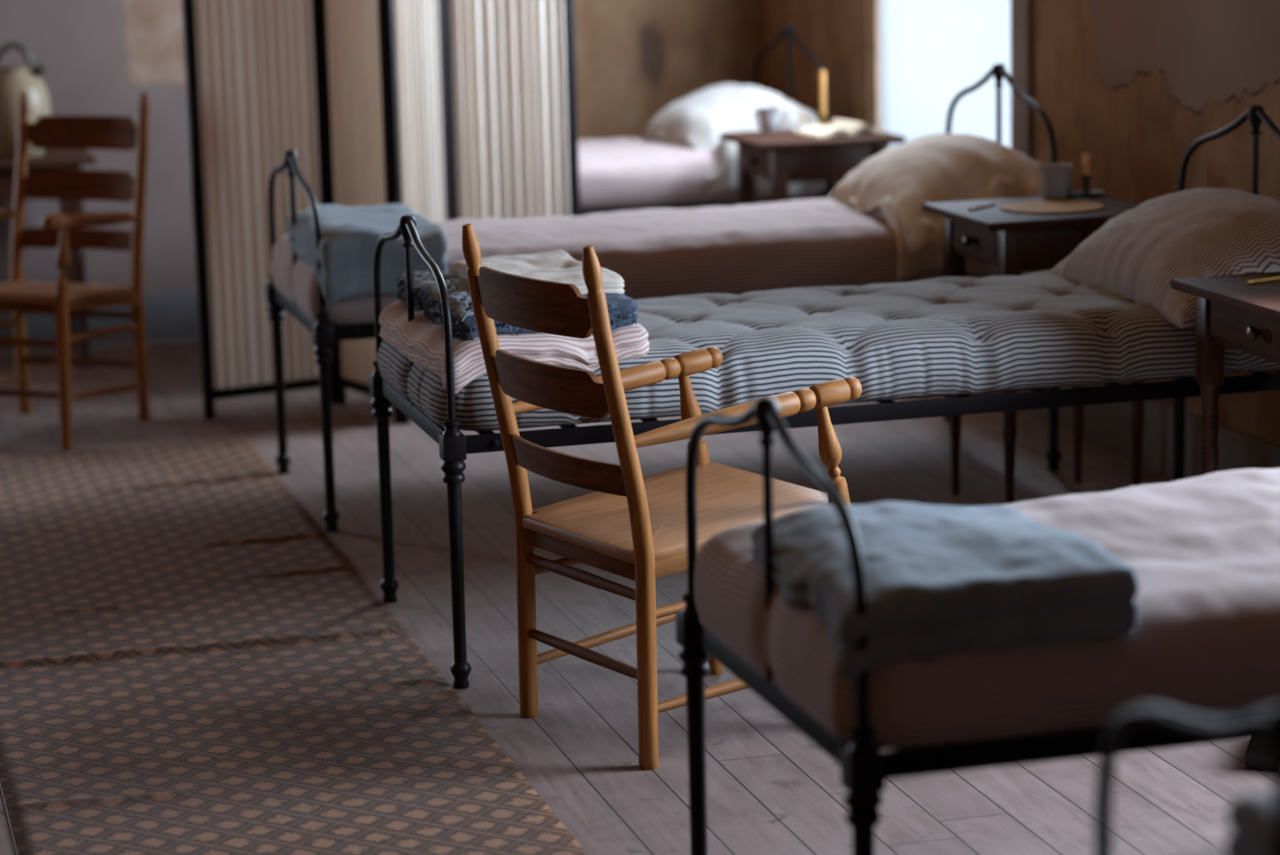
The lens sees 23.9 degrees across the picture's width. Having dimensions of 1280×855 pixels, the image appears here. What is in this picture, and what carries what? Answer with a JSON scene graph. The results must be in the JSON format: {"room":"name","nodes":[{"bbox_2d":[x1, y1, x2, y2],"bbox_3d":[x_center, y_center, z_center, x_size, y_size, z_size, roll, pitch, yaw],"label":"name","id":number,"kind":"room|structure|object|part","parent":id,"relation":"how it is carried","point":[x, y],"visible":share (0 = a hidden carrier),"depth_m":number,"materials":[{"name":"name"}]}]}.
{"room":"dormitory","nodes":[
{"label":"dormitory","id":0,"kind":"room"},
{"bbox_2d":[0,0,765,291],"bbox_3d":[-2.139,-1.729,10.108,5.520,2.950,0.110,-4,11,-15],"label":"wall","id":1,"kind":"structure","parent":0,"point":[635,59],"depth_m":10.36,"materials":[{"name":"paint"}]},
{"bbox_2d":[0,288,199,351],"bbox_3d":[-2.087,-0.353,10.310,5.290,0.170,0.022,-4,11,-15],"label":"baseboard","id":2,"kind":"structure","parent":1,"relation":"attached to","point":[170,314],"depth_m":10.40,"materials":[{"name":"blue paint"}]},
{"bbox_2d":[0,337,1274,854],"bbox_3d":[-0.437,0.856,4.576,6.020,0.100,12.495,-4,11,-15],"label":"floor","id":3,"kind":"structure","parent":0,"point":[771,789],"depth_m":6.41,"materials":[{"name":"grey wood"}]},
{"bbox_2d":[0,148,97,368],"bbox_3d":[-2.155,-0.545,9.944,0.725,0.690,0.460,-4,11,-15],"label":"side table","id":4,"kind":"object","parent":3,"relation":"on","point":[51,158],"visible":0.3,"depth_m":9.80,"materials":[{"name":"brown wood"}]},
{"bbox_2d":[0,41,50,158],"bbox_3d":[-2.033,-1.070,9.849,0.216,0.370,0.216,-4,11,-15],"label":"jug","id":5,"kind":"object","parent":4,"relation":"on","point":[14,79],"visible":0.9,"depth_m":9.78,"materials":[{"name":"ceramic"}]},
{"bbox_3d":[-2.036,-1.209,9.822,0.127,0.086,0.020,-4,11,-15],"label":"bail handle","id":6,"kind":"part","parent":5,"relation":"part of","materials":[{"name":"ceramic"}]},
{"bbox_3d":[-1.962,-1.153,9.824,0.059,0.055,0.032,0,11,9],"label":"spout","id":7,"kind":"part","parent":5,"relation":"part of","materials":[{"name":"ceramic"}]},
{"bbox_3d":[-1.926,-0.589,10.198,0.046,0.668,0.046,-4,11,-15],"label":"leg","id":8,"kind":"part","parent":4,"relation":"part of","materials":[{"name":"brown wood"}]},
{"bbox_3d":[-1.825,-0.523,9.846,0.046,0.668,0.046,-4,11,-15],"label":"leg","id":9,"kind":"part","parent":4,"relation":"part of","materials":[{"name":"brown wood"}]},
{"bbox_2d":[0,91,151,450],"bbox_3d":[-1.742,-0.471,8.796,0.499,0.963,0.599,3,12,22],"label":"armchair","id":10,"kind":"object","parent":3,"relation":"on","point":[61,299],"visible":1,"depth_m":8.92,"materials":[{"name":"brown wood"}]},
{"bbox_3d":[-1.963,-0.621,8.811,0.046,0.075,0.512,4,12,25],"label":"arm","id":11,"kind":"part","parent":10,"relation":"part of","materials":[{"name":"brown wood"}]},
{"bbox_3d":[-1.851,-0.523,9.075,0.036,0.962,0.130,3,12,22],"label":"post","id":12,"kind":"part","parent":10,"relation":"part of","materials":[{"name":"brown wood"}]},
{"bbox_3d":[-1.838,-0.347,8.581,0.420,0.030,0.020,3,12,22],"label":"seat rail","id":13,"kind":"part","parent":10,"relation":"part of","materials":[{"name":"brown wood"}]},
{"bbox_3d":[-1.623,-0.249,8.517,0.043,0.628,0.092,3,12,22],"label":"post","id":14,"kind":"part","parent":10,"relation":"part of","materials":[{"name":"brown wood"}]},
{"bbox_3d":[-1.757,-0.393,8.772,0.482,0.063,0.468,3,12,22],"label":"seat","id":15,"kind":"part","parent":10,"relation":"part of","materials":[{"name":"brown wood"}]},
{"bbox_3d":[-1.563,-0.599,8.646,0.046,0.075,0.512,3,12,20],"label":"arm","id":16,"kind":"part","parent":10,"relation":"part of","materials":[{"name":"brown wood"}]},
{"bbox_3d":[-1.559,-0.359,8.698,0.020,0.065,0.401,3,12,22],"label":"seat rail","id":17,"kind":"part","parent":10,"relation":"part of","materials":[{"name":"brown wood"}]},
{"bbox_3d":[-1.465,-0.501,8.915,0.036,0.962,0.130,3,12,22],"label":"post","id":18,"kind":"part","parent":10,"relation":"part of","materials":[{"name":"brown wood"}]},
{"bbox_2d":[0,436,587,854],"bbox_3d":[-0.712,0.612,5.559,0.910,0.016,6.290,-4,11,-15],"label":"rug","id":19,"kind":"object","parent":3,"relation":"on","point":[190,664],"visible":1,"depth_m":6.07,"materials":[{"name":"brown carpet"}]},
{"bbox_2d":[181,0,580,424],"bbox_3d":[-0.684,-0.900,8.880,1.230,1.720,0.434,-6,12,-22],"label":"folding screen","id":20,"kind":"object","parent":3,"relation":"on","point":[442,110],"visible":0.59,"depth_m":8.94,"materials":[{"name":"beige fabric"}]},
{"bbox_3d":[-1.123,-0.892,8.893,0.431,1.720,0.024,-8,13,-29],"label":"panel","id":21,"kind":"part","parent":20,"relation":"part of","materials":[{"name":"beige fabric"}]},
{"bbox_3d":[-0.822,-0.885,8.820,0.024,1.720,0.418,-8,13,-31],"label":"panel","id":22,"kind":"part","parent":20,"relation":"part of","materials":[{"name":"beige fabric"}]},
{"bbox_3d":[-0.650,-0.893,8.837,0.024,1.720,0.410,2,11,17],"label":"panel","id":23,"kind":"part","parent":20,"relation":"part of","materials":[{"name":"beige fabric"}]},
{"bbox_3d":[-0.393,-0.963,9.165,0.474,1.720,0.024,-9,13,-34],"label":"panel","id":24,"kind":"part","parent":20,"relation":"part of","materials":[{"name":"beige fabric"}]},
{"bbox_2d":[462,223,862,769],"bbox_3d":[0.036,0.093,5.661,0.599,0.963,0.499,-8,13,-32],"label":"armchair","id":25,"kind":"object","parent":3,"relation":"on","point":[633,526],"visible":0.81,"depth_m":5.55,"materials":[{"name":"brown wood"}]},
{"bbox_3d":[-0.263,0.089,5.715,0.130,0.962,0.036,-8,13,-32],"label":"post","id":26,"kind":"part","parent":25,"relation":"part of","materials":[{"name":"brown wood"}]},
{"bbox_3d":[-0.103,0.230,5.593,0.022,0.036,0.370,-8,13,-32],"label":"seat rail","id":27,"kind":"part","parent":25,"relation":"part of","materials":[{"name":"brown wood"}]},
{"bbox_3d":[-0.050,-0.091,5.834,0.512,0.075,0.046,-9,13,-34],"label":"arm","id":28,"kind":"part","parent":25,"relation":"part of","materials":[{"name":"brown wood"}]},
{"bbox_3d":[-0.033,0.150,5.371,0.130,0.962,0.036,-8,13,-32],"label":"post","id":29,"kind":"part","parent":25,"relation":"part of","materials":[{"name":"brown wood"}]},
{"bbox_3d":[0.073,0.157,5.697,0.468,0.063,0.482,-8,13,-32],"label":"seat","id":30,"kind":"part","parent":25,"relation":"part of","materials":[{"name":"brown wood"}]},
{"bbox_3d":[0.187,0.213,5.526,0.401,0.065,0.020,-8,13,-32],"label":"seat rail","id":31,"kind":"part","parent":25,"relation":"part of","materials":[{"name":"brown wood"}]},
{"bbox_3d":[0.121,0.193,6.013,0.092,0.628,0.043,-8,13,-32],"label":"post","id":32,"kind":"part","parent":25,"relation":"part of","materials":[{"name":"brown wood"}]},
{"bbox_3d":[0.188,-0.028,5.478,0.512,0.075,0.046,-8,13,-30],"label":"arm","id":33,"kind":"part","parent":25,"relation":"part of","materials":[{"name":"brown wood"}]},
{"bbox_3d":[0.372,0.260,5.638,0.092,0.628,0.043,-8,13,-32],"label":"post","id":34,"kind":"part","parent":25,"relation":"part of","materials":[{"name":"brown wood"}]},
{"bbox_2d":[265,62,1062,532],"bbox_3d":[0.051,-0.395,7.954,1.970,1.044,0.792,-4,11,-15],"label":"bed","id":35,"kind":"object","parent":3,"relation":"on","point":[324,334],"visible":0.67,"depth_m":7.79,"materials":[{"name":"black metal"}]},
{"bbox_3d":[-0.966,-0.105,8.109,0.050,0.466,0.050,-4,11,-15],"label":"leg","id":36,"kind":"part","parent":35,"relation":"part of","materials":[{"name":"black metal"}]},
{"bbox_3d":[-0.877,-0.477,7.673,0.014,0.348,0.014,-4,11,-15],"label":"rod","id":37,"kind":"part","parent":35,"relation":"part of","materials":[{"name":"black metal"}]},
{"bbox_3d":[-0.861,-0.294,7.712,0.034,0.037,0.702,-4,11,-15],"label":"cross rail","id":38,"kind":"part","parent":35,"relation":"part of","materials":[{"name":"black metal"}]},
{"bbox_3d":[-0.765,0.026,7.407,0.050,0.466,0.050,-4,11,-15],"label":"leg","id":39,"kind":"part","parent":35,"relation":"part of","materials":[{"name":"black metal"}]},
{"bbox_3d":[0.148,-0.301,7.621,1.880,0.037,0.034,-4,11,-15],"label":"rail","id":40,"kind":"part","parent":35,"relation":"part of","materials":[{"name":"black metal"}]},
{"bbox_2d":[271,197,987,325],"bbox_3d":[0.044,-0.460,7.937,1.962,0.178,0.769,-4,11,-15],"label":"mattress","id":41,"kind":"object","parent":35,"relation":"on","point":[812,242],"visible":0.56,"depth_m":7.67,"materials":[{"name":"white fabric"}]},
{"bbox_2d":[285,203,448,304],"bbox_3d":[-0.687,-0.444,7.561,0.345,0.185,0.581,-4,11,-15],"label":"folded blanket","id":42,"kind":"object","parent":41,"relation":"on","point":[345,251],"visible":0.83,"depth_m":7.31,"materials":[{"name":"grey fabric"}]},
{"bbox_2d":[828,133,1048,279],"bbox_3d":[0.776,-0.611,8.106,0.483,0.339,0.802,-4,11,-15],"label":"pillow","id":43,"kind":"object","parent":41,"relation":"on","point":[893,184],"visible":0.71,"depth_m":7.85,"materials":[{"name":"beige fabric"}]},
{"bbox_3d":[0.879,-0.370,8.587,0.050,0.715,0.050,-4,11,-15],"label":"leg","id":44,"kind":"part","parent":35,"relation":"part of","materials":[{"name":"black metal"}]},
{"bbox_3d":[0.967,-0.791,8.141,0.014,0.275,0.014,-4,11,-15],"label":"rod","id":45,"kind":"part","parent":35,"relation":"part of","materials":[{"name":"black metal"}]},
{"bbox_3d":[1.079,-0.239,7.885,0.050,0.715,0.050,-4,11,-15],"label":"leg","id":46,"kind":"part","parent":35,"relation":"part of","materials":[{"name":"black metal"}]},
{"bbox_2d":[580,23,833,216],"bbox_3d":[-0.419,-0.751,9.852,1.970,1.044,0.792,-4,11,-15],"label":"bed","id":47,"kind":"object","parent":3,"relation":"on","point":[788,31],"visible":0.19,"depth_m":9.74,"materials":[{"name":"black metal"}]},
{"bbox_2d":[577,137,819,210],"bbox_3d":[-0.426,-0.816,9.835,1.961,0.179,0.773,-4,11,-15],"label":"mattress","id":48,"kind":"object","parent":47,"relation":"on","point":[620,172],"visible":0.2,"depth_m":9.61,"materials":[{"name":"white fabric"}]},
{"bbox_2d":[638,83,825,196],"bbox_3d":[0.277,-0.968,10.019,0.442,0.336,0.845,-4,11,-15],"label":"pillow","id":49,"kind":"object","parent":48,"relation":"on","point":[696,121],"visible":0.62,"depth_m":9.78,"materials":[{"name":"white fabric"}]},
{"bbox_3d":[-0.322,-0.658,9.520,1.880,0.037,0.034,-4,11,-15],"label":"rail","id":50,"kind":"part","parent":47,"relation":"part of","materials":[{"name":"black paint"}]},
{"bbox_3d":[0.497,-1.147,10.040,0.014,0.275,0.014,-4,11,-15],"label":"rod","id":51,"kind":"part","parent":47,"relation":"part of","materials":[{"name":"black metal"}]},
{"bbox_3d":[0.609,-0.596,9.783,0.050,0.715,0.050,-4,11,-15],"label":"leg","id":52,"kind":"part","parent":47,"relation":"part of","materials":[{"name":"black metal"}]},
{"bbox_2d":[720,128,906,204],"bbox_3d":[0.543,-0.547,9.468,0.470,0.742,0.420,-4,11,-15],"label":"bedside table","id":53,"kind":"object","parent":3,"relation":"on","point":[781,157],"visible":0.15,"depth_m":9.25,"materials":[{"name":"brown wood"}]},
{"bbox_3d":[0.341,-0.553,9.585,0.046,0.720,0.046,-4,11,-15],"label":"leg","id":54,"kind":"part","parent":53,"relation":"part of","materials":[{"name":"brown wood"}]},
{"bbox_3d":[0.347,-0.826,9.360,0.032,0.030,0.031,-4,11,-15],"label":"knob","id":55,"kind":"part","parent":53,"relation":"part of","materials":[{"name":"brown wood"}]},
{"bbox_3d":[0.369,-0.828,9.366,0.018,0.076,0.257,-4,11,-15],"label":"drawer","id":56,"kind":"part","parent":53,"relation":"part of","materials":[{"name":"brown wood"}]},
{"bbox_2d":[754,105,780,132],"bbox_3d":[0.404,-0.971,9.512,0.077,0.080,0.084,-4,11,-15],"label":"cup","id":57,"kind":"object","parent":53,"relation":"on","point":[768,115],"visible":1,"depth_m":9.48,"materials":[{"name":"white ceramic"}]},
{"bbox_3d":[0.372,-0.976,9.534,0.026,0.055,0.007,7,14,38],"label":"handle","id":58,"kind":"part","parent":57,"relation":"part of","materials":[{"name":"white ceramic"}]},
{"bbox_3d":[0.431,-0.494,9.270,0.046,0.720,0.046,-4,11,-15],"label":"leg","id":59,"kind":"part","parent":53,"relation":"part of","materials":[{"name":"brown wood"}]},
{"bbox_2d":[797,69,827,128],"bbox_3d":[0.567,-1.037,9.550,0.116,0.190,0.094,4,12,26],"label":"candlestick","id":60,"kind":"object","parent":53,"relation":"on","point":[822,113],"visible":0.67,"depth_m":9.54,"materials":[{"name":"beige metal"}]},
{"bbox_2d":[819,69,826,111],"bbox_3d":[0.577,-1.061,9.540,0.020,0.139,0.019,-4,11,-15],"label":"candle","id":61,"kind":"object","parent":60,"relation":"on","point":[822,73],"depth_m":9.53,"materials":[{"name":"yellow wax"}]},
{"bbox_3d":[0.579,-0.971,9.558,0.094,0.054,0.094,-4,11,-15],"label":"dish","id":62,"kind":"part","parent":60,"relation":"part of","materials":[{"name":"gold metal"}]},
{"bbox_2d":[788,118,888,137],"bbox_3d":[0.618,-0.934,9.406,0.250,0.039,0.190,-6,12,-23],"label":"open book","id":63,"kind":"object","parent":53,"relation":"on","point":[837,126],"visible":1,"depth_m":9.36,"materials":[{"name":"paper"}]},
{"bbox_3d":[0.655,-0.577,9.670,0.046,0.720,0.046,-4,11,-15],"label":"leg","id":64,"kind":"part","parent":53,"relation":"part of","materials":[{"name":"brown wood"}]},
{"bbox_3d":[0.745,-0.519,9.355,0.046,0.720,0.046,-4,11,-15],"label":"leg","id":65,"kind":"part","parent":53,"relation":"part of","materials":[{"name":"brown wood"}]},
{"bbox_2d":[368,104,1279,688],"bbox_3d":[0.454,-0.131,6.543,1.970,1.044,0.792,-4,11,-15],"label":"bed","id":66,"kind":"object","parent":3,"relation":"on","point":[454,445],"visible":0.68,"depth_m":6.23,"materials":[{"name":"black metal"}]},
{"bbox_3d":[-0.563,0.159,6.699,0.050,0.466,0.050,-4,11,-15],"label":"leg","id":67,"kind":"part","parent":66,"relation":"part of","materials":[{"name":"black metal"}]},
{"bbox_3d":[-0.474,-0.213,6.263,0.014,0.348,0.014,-4,11,-15],"label":"rod","id":68,"kind":"part","parent":66,"relation":"part of","materials":[{"name":"black metal"}]},
{"bbox_3d":[-0.458,-0.030,6.302,0.034,0.037,0.702,-4,11,-15],"label":"cross rail","id":69,"kind":"part","parent":66,"relation":"part of","materials":[{"name":"black metal"}]},
{"bbox_3d":[-0.363,0.290,5.997,0.050,0.466,0.050,-4,11,-15],"label":"leg","id":70,"kind":"part","parent":66,"relation":"part of","materials":[{"name":"black metal"}]},
{"bbox_2d":[377,270,1279,431],"bbox_3d":[0.448,-0.196,6.529,1.963,0.153,0.770,-4,11,-15],"label":"mattress","id":71,"kind":"object","parent":66,"relation":"on","point":[945,335],"visible":0.62,"depth_m":6.26,"materials":[{"name":"fabric"}]},
{"bbox_2d":[378,300,648,393],"bbox_3d":[-0.270,-0.189,6.248,0.444,0.121,0.599,-5,12,-18],"label":"folded blanket","id":72,"kind":"object","parent":71,"relation":"on","point":[422,341],"visible":0.3,"depth_m":6.01,"materials":[{"name":"white fabric"}]},
{"bbox_2d":[395,271,638,340],"bbox_3d":[-0.256,-0.259,6.251,0.395,0.101,0.561,-5,11,-17],"label":"folded blanket","id":73,"kind":"object","parent":72,"relation":"on","point":[621,308],"visible":0.36,"depth_m":6.06,"materials":[{"name":"blue floral printed cotton"}]},
{"bbox_2d":[450,249,624,295],"bbox_3d":[-0.216,-0.306,6.260,0.269,0.073,0.471,-5,11,-16],"label":"sheet","id":74,"kind":"object","parent":73,"relation":"on","point":[557,265],"visible":0.58,"depth_m":6.25,"materials":[{"name":"white fabric"}]},
{"bbox_2d":[1048,186,1279,328],"bbox_3d":[1.226,-0.389,6.628,0.442,0.252,0.750,-4,11,-15],"label":"pillow","id":75,"kind":"object","parent":71,"relation":"on","point":[1136,254],"visible":0.79,"depth_m":6.46,"materials":[{"name":"beige fabric"}]},
{"bbox_3d":[0.551,-0.038,6.211,1.880,0.037,0.034,-4,11,-15],"label":"rail","id":76,"kind":"part","parent":66,"relation":"part of","materials":[{"name":"black metal"}]},
{"bbox_3d":[1.282,-0.107,7.177,0.050,0.715,0.050,-4,11,-15],"label":"leg","id":77,"kind":"part","parent":66,"relation":"part of","materials":[{"name":"black metal"}]},
{"bbox_3d":[1.370,-0.527,6.731,0.014,0.275,0.014,-4,11,-15],"label":"rod","id":78,"kind":"part","parent":66,"relation":"part of","materials":[{"name":"black metal"}]},
{"bbox_2d":[675,395,1263,854],"bbox_3d":[1.105,0.264,4.423,1.970,1.044,0.792,-4,11,-15],"label":"bed","id":79,"kind":"object","parent":3,"relation":"on","point":[864,768],"visible":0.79,"depth_m":3.93,"materials":[{"name":"black metal"}]},
{"bbox_3d":[0.087,0.554,4.578,0.050,0.466,0.050,-4,11,-15],"label":"leg","id":80,"kind":"part","parent":79,"relation":"part of","materials":[{"name":"black metal"}]},
{"bbox_3d":[0.177,0.182,4.142,0.014,0.348,0.014,-4,11,-15],"label":"rod","id":81,"kind":"part","parent":79,"relation":"part of","materials":[{"name":"black metal"}]},
{"bbox_3d":[0.193,0.365,4.181,0.034,0.037,0.702,-4,11,-15],"label":"cross rail","id":82,"kind":"part","parent":79,"relation":"part of","materials":[{"name":"black metal"}]},
{"bbox_3d":[0.288,0.685,3.876,0.050,0.466,0.050,-4,11,-15],"label":"leg","id":83,"kind":"part","parent":79,"relation":"part of","materials":[{"name":"black metal"}]},
{"bbox_2d":[693,467,1279,749],"bbox_3d":[1.099,0.193,4.403,1.958,0.191,0.769,-4,11,-15],"label":"mattress","id":84,"kind":"object","parent":79,"relation":"on","point":[1203,551],"visible":0.48,"depth_m":3.95,"materials":[{"name":"white fabric"}]},
{"bbox_2d":[750,501,1139,680],"bbox_3d":[0.393,0.201,4.066,0.418,0.125,0.523,-4,11,-12],"label":"folded blanket","id":85,"kind":"object","parent":84,"relation":"on","point":[942,580],"visible":0.99,"depth_m":3.87,"materials":[{"name":"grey fabric"}]},
{"bbox_3d":[1.202,0.357,4.090,1.880,0.037,0.034,-4,11,-15],"label":"rail","id":86,"kind":"part","parent":79,"relation":"part of","materials":[{"name":"black metal"}]},
{"bbox_2d":[921,194,1144,504],"bbox_3d":[1.005,-0.178,7.505,0.480,0.742,0.445,-4,11,-15],"label":"bedside table","id":87,"kind":"object","parent":3,"relation":"on","point":[1012,243],"visible":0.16,"depth_m":7.33,"materials":[{"name":"brown wood"}]},
{"bbox_3d":[0.795,-0.186,7.633,0.046,0.720,0.046,-4,11,-15],"label":"leg","id":88,"kind":"part","parent":87,"relation":"part of","materials":[{"name":"brown wood"}]},
{"bbox_3d":[0.804,-0.457,7.396,0.032,0.030,0.031,-4,11,-15],"label":"knob","id":89,"kind":"part","parent":87,"relation":"part of","materials":[{"name":"brown wood"}]},
{"bbox_3d":[0.826,-0.459,7.402,0.018,0.076,0.282,-4,11,-15],"label":"drawer","id":90,"kind":"part","parent":87,"relation":"part of","materials":[{"name":"brown wood"}]},
{"bbox_2d":[968,203,996,211],"bbox_3d":[0.845,-0.544,7.442,0.009,0.009,0.136,7,14,36],"label":"pencil","id":91,"kind":"object","parent":87,"relation":"on","point":[970,209],"visible":1,"depth_m":7.43,"materials":[{"name":"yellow paint"}]},
{"bbox_3d":[0.892,-0.123,7.295,0.046,0.720,0.046,-4,11,-15],"label":"leg","id":92,"kind":"part","parent":87,"relation":"part of","materials":[{"name":"brown wood"}]},
{"bbox_2d":[1000,200,1104,213],"bbox_3d":[1.009,-0.541,7.404,0.256,0.005,0.236,-4,11,-15],"label":"mat","id":93,"kind":"object","parent":87,"relation":"on","point":[1049,206],"visible":1,"depth_m":7.39,"materials":[{"name":"brown wicker"}]},
{"bbox_2d":[1036,162,1071,198],"bbox_3d":[1.047,-0.622,7.627,0.089,0.082,0.089,-4,11,-15],"label":"cup","id":94,"kind":"object","parent":87,"relation":"on","point":[1054,177],"visible":1,"depth_m":7.60,"materials":[{"name":"grey ceramic"}]},
{"bbox_3d":[1.119,-0.211,7.720,0.046,0.720,0.046,-4,11,-15],"label":"leg","id":95,"kind":"part","parent":87,"relation":"part of","materials":[{"name":"brown wood"}]},
{"bbox_2d":[1066,151,1105,197],"bbox_3d":[1.117,-0.641,7.636,0.116,0.115,0.094,4,12,26],"label":"candlestick","id":96,"kind":"object","parent":87,"relation":"on","point":[1086,192],"visible":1,"depth_m":7.62,"materials":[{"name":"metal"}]},
{"bbox_2d":[1082,151,1090,174],"bbox_3d":[1.127,-0.666,7.626,0.020,0.064,0.019,-4,11,-15],"label":"candle","id":97,"kind":"object","parent":96,"relation":"on","point":[1086,156],"depth_m":7.62,"materials":[{"name":"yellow wax"}]},
{"bbox_3d":[1.128,-0.612,7.636,0.094,0.054,0.094,-4,11,-15],"label":"dish","id":98,"kind":"part","parent":96,"relation":"part of","materials":[{"name":"metal"}]},
{"bbox_3d":[1.215,-0.148,7.383,0.046,0.720,0.046,-4,11,-15],"label":"leg","id":99,"kind":"part","parent":87,"relation":"part of","materials":[{"name":"brown wood"}]},
{"bbox_2d":[1094,703,1279,854],"bbox_3d":[1.488,0.545,2.926,1.970,1.044,0.792,-4,11,-15],"label":"bed","id":100,"kind":"object","parent":3,"relation":"on","point":[1268,720],"visible":1,"depth_m":2.81,"materials":[{"name":"black metal"}]},
{"bbox_2d":[1181,848,1225,854],"bbox_3d":[1.479,0.480,2.909,1.967,0.178,0.781,-4,11,-15],"label":"mattress","id":101,"kind":"object","parent":100,"relation":"on","point":[1214,851],"visible":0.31,"depth_m":2.96,"materials":[{"name":"white fabric"}]},
{"bbox_2d":[1224,791,1274,854],"bbox_3d":[0.783,0.422,2.690,0.338,0.085,0.577,-4,11,-15],"label":"folded blanket","id":102,"kind":"object","parent":101,"relation":"on","point":[1250,817],"visible":0.85,"depth_m":2.86,"materials":[{"name":"grey fabric"}]},
{"bbox_3d":[0.560,0.462,2.645,0.014,0.348,0.014,-4,11,-15],"label":"rod","id":103,"kind":"part","parent":100,"relation":"part of","materials":[{"name":"black metal"}]},
{"bbox_2d":[1170,271,1279,475],"bbox_3d":[1.409,0.093,6.055,0.480,0.742,0.605,-4,11,-15],"label":"bedside table","id":104,"kind":"object","parent":3,"relation":"on","point":[1232,313],"visible":0.86,"depth_m":6.12,"materials":[{"name":"brown wood"}]},
{"bbox_3d":[1.178,0.071,6.258,0.046,0.720,0.046,-4,11,-15],"label":"leg","id":105,"kind":"part","parent":104,"relation":"part of","materials":[{"name":"brown wood"}]},
{"bbox_3d":[1.230,-0.187,5.951,0.018,0.076,0.442,-4,11,-15],"label":"drawer","id":106,"kind":"part","parent":104,"relation":"part of","materials":[{"name":"brown wood"}]},
{"bbox_3d":[1.208,-0.186,5.945,0.032,0.030,0.031,-4,11,-15],"label":"knob","id":107,"kind":"part","parent":104,"relation":"part of","materials":[{"name":"grey metal"}]},
{"bbox_2d":[1245,275,1279,284],"bbox_3d":[1.299,-0.304,6.149,0.176,0.009,0.009,-9,13,-33],"label":"pencil","id":108,"kind":"object","parent":104,"relation":"on","point":[1277,277],"visible":1,"depth_m":6.12,"materials":[{"name":"yellow paint"}]},
{"bbox_2d":[1245,737,1274,770],"bbox_3d":[1.253,0.547,5.422,0.300,0.100,0.200,2,12,19],"label":"box","id":109,"kind":"object","parent":3,"relation":"on","point":[1258,757],"visible":0.5,"depth_m":5.38,"materials":[{"name":"black leather"}]},
{"bbox_2d":[764,0,1279,445],"bbox_3d":[2.138,-0.844,4.995,0.110,2.950,12.595,-4,11,-15],"label":"wall","id":110,"kind":"structure","parent":0,"point":[1131,85],"depth_m":7.89,"materials":[{"name":"paint"}]},
{"bbox_2d":[1010,0,1033,159],"bbox_3d":[0.925,-1.662,9.107,0.145,2.250,1.435,-4,11,-15],"label":"window","id":111,"kind":"structure","parent":110,"relation":"in","point":[1021,11],"depth_m":8.56,"materials":[{"name":"white paint"}]},
{"bbox_2d":[877,0,1010,147],"bbox_3d":[0.943,-1.059,9.267,0.010,0.795,1.255,-4,11,-15],"label":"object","id":112,"kind":"structure","parent":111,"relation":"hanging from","point":[930,51],"depth_m":9.30,"materials":[{"name":"fabric"}]},
{"bbox_2d":[978,383,1279,479],"bbox_3d":[2.109,0.515,5.240,0.022,0.190,12.195,-4,11,-15],"label":"baseboard","id":113,"kind":"structure","parent":110,"relation":"attached to","point":[1107,426],"depth_m":7.85,"materials":[{"name":"brown paint"}]}
]}

